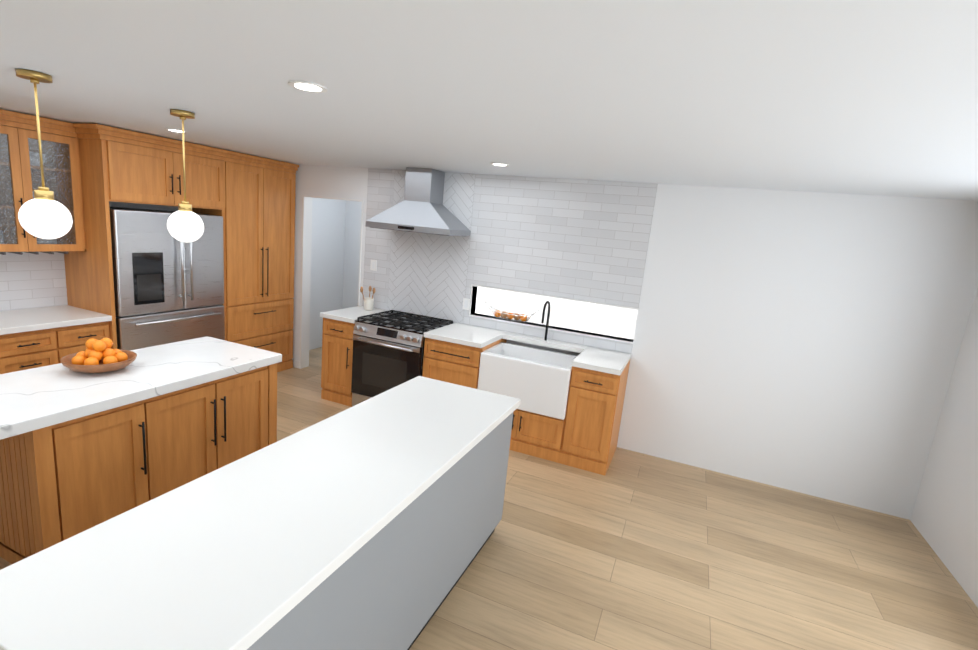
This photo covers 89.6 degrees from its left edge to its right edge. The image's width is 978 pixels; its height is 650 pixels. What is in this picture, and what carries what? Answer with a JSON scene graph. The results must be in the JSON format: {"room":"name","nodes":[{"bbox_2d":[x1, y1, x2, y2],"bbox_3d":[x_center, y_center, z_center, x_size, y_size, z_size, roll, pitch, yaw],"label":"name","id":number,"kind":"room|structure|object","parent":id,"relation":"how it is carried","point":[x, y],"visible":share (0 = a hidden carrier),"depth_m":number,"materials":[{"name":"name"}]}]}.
{"room":"kitchen","nodes":[
{"label":"kitchen","id":0,"kind":"room"},
{"bbox_2d":[0,347,977,649],"bbox_3d":[-3.286,1.134,2.888,11.950,0.060,10.600,10,12,21],"label":"floor","id":1,"kind":"structure","parent":0,"point":[634,551],"depth_m":3.05,"materials":[{"name":"brown wood"}]},
{"bbox_2d":[0,329,63,373],"bbox_3d":[-3.712,0.429,3.797,0.606,0.880,0.395,10,12,21],"label":"base cabinet","id":2,"kind":"object","parent":1,"relation":"on","point":[18,351],"depth_m":3.66,"materials":[{"name":"brown wood"}]},
{"bbox_2d":[0,305,111,336],"bbox_3d":[-3.829,0.041,3.315,0.620,0.045,2.015,10,12,21],"label":"countertop","id":3,"kind":"structure","parent":2,"relation":"on","point":[48,316],"depth_m":3.89,"materials":[{"name":"white stone"}]},
{"bbox_2d":[60,317,115,355],"bbox_3d":[-3.561,0.372,4.151,0.606,0.880,0.383,10,12,21],"label":"base cabinet","id":4,"kind":"object","parent":1,"relation":"on","point":[74,338],"depth_m":3.97,"materials":[{"name":"brown wood"}]},
{"bbox_2d":[0,360,281,563],"bbox_3d":[-2.112,0.735,3.037,0.750,0.880,1.424,10,12,21],"label":"kitchen island","id":5,"kind":"object","parent":1,"relation":"on","point":[80,452],"depth_m":2.59,"materials":[{"name":"wood"}]},
{"bbox_2d":[0,336,281,439],"bbox_3d":[-2.229,0.337,2.562,0.740,0.058,2.260,10,12,21],"label":"island countertop","id":6,"kind":"structure","parent":5,"relation":"on","point":[34,397],"depth_m":2.66,"materials":[{"name":"white stone"}]},
{"bbox_2d":[60,338,136,372],"bbox_3d":[-2.217,0.166,2.804,0.344,0.178,0.344,10,12,21],"label":"fruit bowl","id":7,"kind":"object","parent":6,"relation":"on","point":[98,356],"visible":1,"depth_m":2.75,"materials":[{"name":"orange food"}]},
{"bbox_2d":[109,207,224,350],"bbox_3d":[-3.176,-0.185,4.709,0.697,1.780,1.005,10,12,21],"label":"fridge","id":8,"kind":"object","parent":1,"relation":"on","point":[168,288],"visible":0.52,"depth_m":4.43,"materials":[{"name":"silver metal"}]},
{"bbox_2d":[192,153,298,371],"bbox_3d":[-2.805,-0.620,5.572,0.635,2.400,0.960,10,12,21],"label":"tall cabinet","id":9,"kind":"object","parent":1,"relation":"on","point":[259,222],"depth_m":5.39,"materials":[{"name":"brown wood"}]},
{"bbox_2d":[248,536,379,649],"bbox_3d":[-0.917,1.143,1.571,0.680,0.880,0.821,10,12,21],"label":"panel","id":10,"kind":"object","parent":1,"relation":"on","point":[341,613],"depth_m":1.61,"materials":[{"name":"grey paint"}]},
{"bbox_2d":[351,310,452,405],"bbox_3d":[-0.904,0.397,5.066,0.770,0.926,0.741,10,12,21],"label":"range","id":11,"kind":"object","parent":1,"relation":"on","point":[388,350],"visible":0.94,"depth_m":4.80,"materials":[{"name":"silver metal"}]},
{"bbox_2d":[372,456,467,649],"bbox_3d":[-0.638,1.038,2.224,0.680,0.880,0.886,10,12,21],"label":"panel","id":12,"kind":"object","parent":1,"relation":"on","point":[418,568],"depth_m":2.14,"materials":[{"name":"grey paint"}]},
{"bbox_2d":[0,376,519,649],"bbox_3d":[-0.585,0.588,2.131,0.730,0.044,2.300,10,12,21],"label":"countertop","id":13,"kind":"structure","parent":12,"relation":"on","point":[216,560],"depth_m":1.54,"materials":[{"name":"white stone"}]},
{"bbox_2d":[456,432,495,583],"bbox_3d":[-0.420,0.956,2.735,0.680,0.880,0.510,10,12,21],"label":"base cabinet","id":14,"kind":"object","parent":1,"relation":"on","point":[478,492],"depth_m":2.70,"materials":[{"name":"grey paint"}]},
{"bbox_2d":[320,168,657,475],"bbox_3d":[-0.187,-0.216,4.707,3.030,2.438,0.686,10,12,21],"label":"kitchen cabinets","id":15,"kind":"object","parent":1,"relation":"on","point":[585,240],"visible":0.85,"depth_m":4.63,"materials":[{"name":"brown wood"}]},
{"bbox_2d":[360,286,375,309],"bbox_3d":[-1.312,-0.293,5.392,0.152,0.254,0.149,10,12,21],"label":"utensil crock","id":16,"kind":"object","parent":15,"relation":"on","point":[368,302],"visible":1,"depth_m":5.36,"materials":[{"name":"beige ceramic"}]},
{"bbox_2d":[484,412,512,544],"bbox_3d":[-0.282,0.904,3.059,0.680,0.880,0.469,10,12,21],"label":"base cabinet","id":17,"kind":"object","parent":1,"relation":"on","point":[503,434],"depth_m":3.00,"materials":[{"name":"grey paint"}]},
{"bbox_2d":[0,0,977,607],"bbox_3d":[-3.187,-0.106,2.481,11.670,2.540,10.100,10,12,21],"label":"wall","id":18,"kind":"structure","parent":0,"point":[802,318],"depth_m":3.11,"materials":[{"name":"white paint"}]},
{"bbox_2d":[15,69,72,238],"bbox_3d":[-2.112,-0.784,2.321,0.196,0.751,0.196,10,12,21],"label":"pendant light","id":19,"kind":"object","parent":18,"relation":"hanging from","point":[43,214],"visible":1,"depth_m":2.31,"materials":[{"name":"white glass"}]},
{"bbox_2d":[56,129,227,212],"bbox_3d":[-3.099,-1.385,4.498,0.635,0.540,1.060,10,12,21],"label":"upper cabinet","id":20,"kind":"object","parent":18,"relation":"attached to","point":[108,165],"depth_m":4.10,"materials":[{"name":"brown wood"}]},
{"bbox_2d":[165,128,187,132],"bbox_3d":[-2.374,-1.476,3.739,0.150,0.008,0.150,10,12,21],"label":"recessed light","id":21,"kind":"object","parent":18,"relation":"in","point":[174,130],"visible":0.83,"depth_m":3.71,"materials":[{"name":"white"}]},
{"bbox_2d":[167,109,203,241],"bbox_3d":[-1.837,-0.882,2.968,0.196,0.761,0.196,10,12,21],"label":"pendant light","id":22,"kind":"object","parent":18,"relation":"hanging from","point":[185,223],"visible":1,"depth_m":2.96,"materials":[{"name":"white glass"}]},
{"bbox_2d":[288,80,326,92],"bbox_3d":[-0.740,-0.973,2.013,0.150,0.008,0.150,10,12,21],"label":"recessed light","id":23,"kind":"object","parent":18,"relation":"in","point":[307,86],"visible":0.96,"depth_m":1.99,"materials":[{"name":"white plastic"}]},
{"bbox_2d":[365,167,470,236],"bbox_3d":[-0.681,-1.229,4.867,0.940,0.612,0.458,10,12,21],"label":"range hood","id":24,"kind":"object","parent":18,"relation":"attached to","point":[421,208],"visible":0.96,"depth_m":4.79,"materials":[{"name":"silver metal"}]},
{"bbox_2d":[490,163,508,165],"bbox_3d":[0.084,-1.279,3.920,0.150,0.008,0.150,10,12,21],"label":"recessed light","id":25,"kind":"object","parent":18,"relation":"in","point":[500,164],"visible":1,"depth_m":3.89,"materials":[{"name":"white"}]},
{"bbox_2d":[484,300,539,321],"bbox_3d":[0.223,-0.132,4.990,0.607,0.162,0.117,10,12,21],"label":"basket","id":26,"kind":"object","parent":18,"relation":"on","point":[511,316],"visible":1,"depth_m":4.98,"materials":[{"name":"silver metal"}]}
]}

